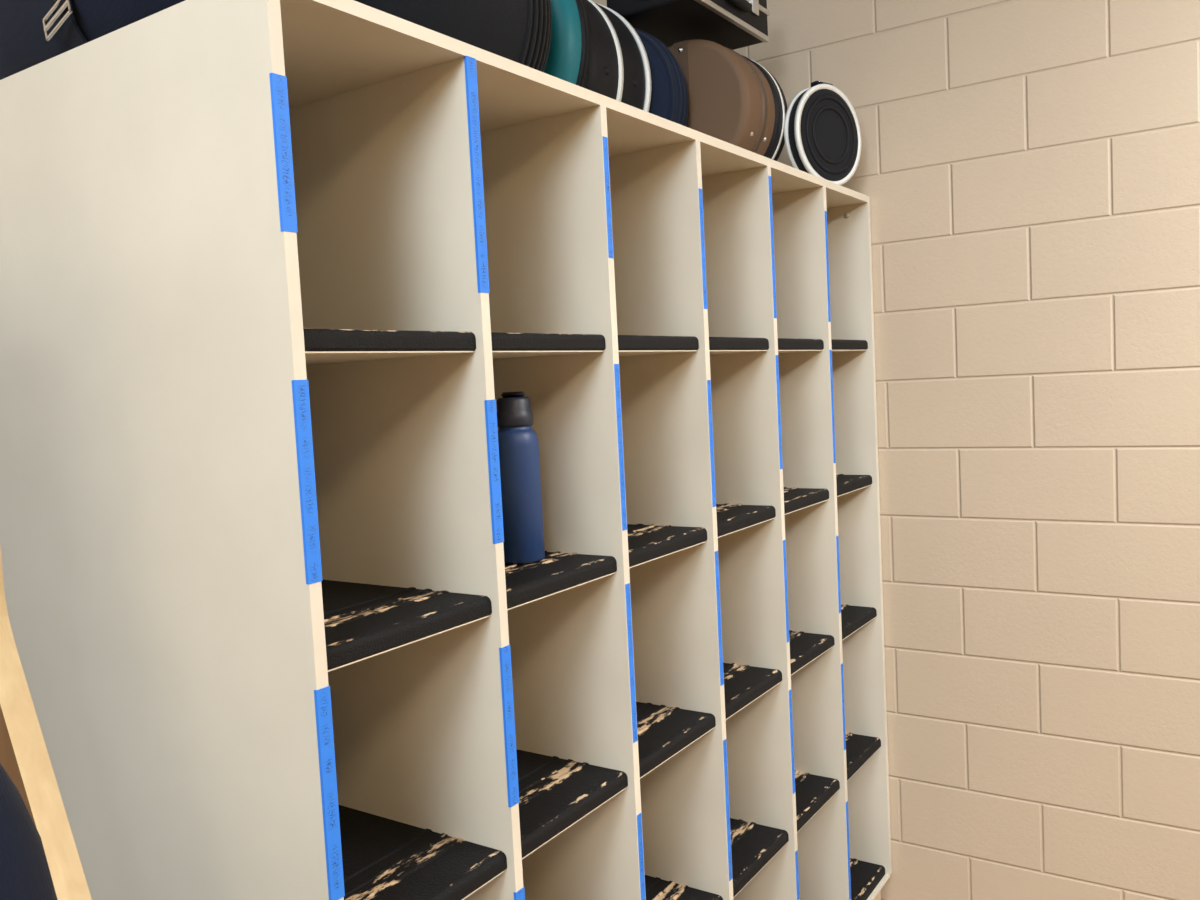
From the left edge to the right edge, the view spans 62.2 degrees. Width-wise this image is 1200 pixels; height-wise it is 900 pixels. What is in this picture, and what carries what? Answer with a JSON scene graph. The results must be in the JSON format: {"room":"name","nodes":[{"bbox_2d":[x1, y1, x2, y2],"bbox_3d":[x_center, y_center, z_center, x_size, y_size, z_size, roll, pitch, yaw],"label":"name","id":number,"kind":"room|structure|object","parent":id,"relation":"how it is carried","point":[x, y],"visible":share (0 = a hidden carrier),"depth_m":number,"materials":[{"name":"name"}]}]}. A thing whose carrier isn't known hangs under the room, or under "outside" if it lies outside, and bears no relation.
{"room":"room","nodes":[
{"label":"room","id":0,"kind":"room"},
{"bbox_2d":[0,763,57,899],"bbox_3d":[-0.571,0.934,0.977,0.192,1.340,0.439,-6,5,-40],"label":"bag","id":1,"kind":"object","parent":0,"point":[25,874],"visible":1,"depth_m":0.89,"materials":[{"name":"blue fabric"}]},
{"bbox_2d":[592,0,1199,899],"bbox_3d":[2.331,-0.087,1.946,5.570,2.950,0.001,0,5,34],"label":"wall","id":2,"kind":"structure","parent":0,"point":[1029,170],"depth_m":2.73,"materials":[{"name":"brick"}]},
{"label":"floor","id":3,"kind":"structure","parent":0,"visible":0},
{"bbox_2d":[0,548,91,899],"bbox_3d":[-0.749,0.666,1.319,1.120,1.850,0.038,0,5,34],"label":"frame","id":4,"kind":"object","parent":3,"relation":"on","point":[24,756],"visible":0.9,"depth_m":1.27,"materials":[{"name":"beige wood"}]},
{"bbox_2d":[0,0,891,899],"bbox_3d":[-0.131,0.418,2.365,0.931,2.141,2.122,0,5,34],"label":"cubby shelf","id":5,"kind":"object","parent":3,"relation":"on","point":[275,275],"visible":0.99,"depth_m":1.58,"materials":[{"name":"beige wood"}]},
{"bbox_2d":[0,0,184,79],"bbox_3d":[-0.761,-0.734,1.647,0.620,0.312,0.424,0,5,34],"label":"duffel bag","id":6,"kind":"object","parent":5,"relation":"on","point":[32,32],"visible":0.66,"depth_m":1.45,"materials":[{"name":"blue fabric"}]},
{"bbox_2d":[354,0,551,71],"bbox_3d":[-0.393,-0.878,2.016,0.508,0.508,0.570,0,5,34],"label":"case","id":7,"kind":"object","parent":5,"relation":"on","point":[519,31],"visible":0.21,"depth_m":1.87,"materials":[{"name":"black plastic"}]},
{"bbox_2d":[497,391,544,563],"bbox_3d":[-0.147,0.048,1.781,0.081,0.303,0.081,0,5,34],"label":"water bottle","id":8,"kind":"object","parent":5,"relation":"in","point":[519,459],"visible":0.9,"depth_m":1.75,"materials":[{"name":"blue metal"}]},
{"bbox_2d":[544,0,589,87],"bbox_3d":[-0.257,-0.917,2.344,0.532,0.532,0.118,0,5,34],"label":"case","id":9,"kind":"object","parent":5,"relation":"on","point":[569,52],"visible":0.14,"depth_m":2.18,"materials":[{"name":"teal plastic"}]},
{"bbox_2d":[583,0,650,111],"bbox_3d":[-0.145,-0.910,2.510,0.480,0.480,0.270,0,5,34],"label":"case","id":10,"kind":"object","parent":5,"relation":"on","point":[618,67],"visible":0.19,"depth_m":2.38,"materials":[{"name":"black plastic"}]},
{"bbox_2d":[634,28,687,125],"bbox_3d":[0.037,-0.897,2.638,0.418,0.418,0.120,0,5,34],"label":"case","id":11,"kind":"object","parent":5,"relation":"on","point":[669,92],"visible":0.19,"depth_m":2.50,"materials":[{"name":"blue plastic"}]},
{"bbox_2d":[607,0,768,49],"bbox_3d":[0.249,-1.188,2.667,0.286,0.135,0.452,0,5,34],"label":"hard case","id":12,"kind":"object","parent":11,"relation":"on","point":[731,24],"visible":0.79,"depth_m":2.61,"materials":[{"name":"black plastic"}]},
{"bbox_2d":[668,39,787,160],"bbox_3d":[0.285,-0.894,2.702,0.380,0.380,0.258,0,5,34],"label":"case","id":13,"kind":"object","parent":5,"relation":"on","point":[733,99],"visible":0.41,"depth_m":2.56,"materials":[{"name":"brown plastic"}]},
{"bbox_2d":[784,81,861,184],"bbox_3d":[0.618,-0.870,2.745,0.274,0.287,0.053,-6,5,-38],"label":"case","id":14,"kind":"object","parent":5,"relation":"on","point":[822,132],"visible":0.96,"depth_m":2.71,"materials":[{"name":"black plastic"}]}
]}

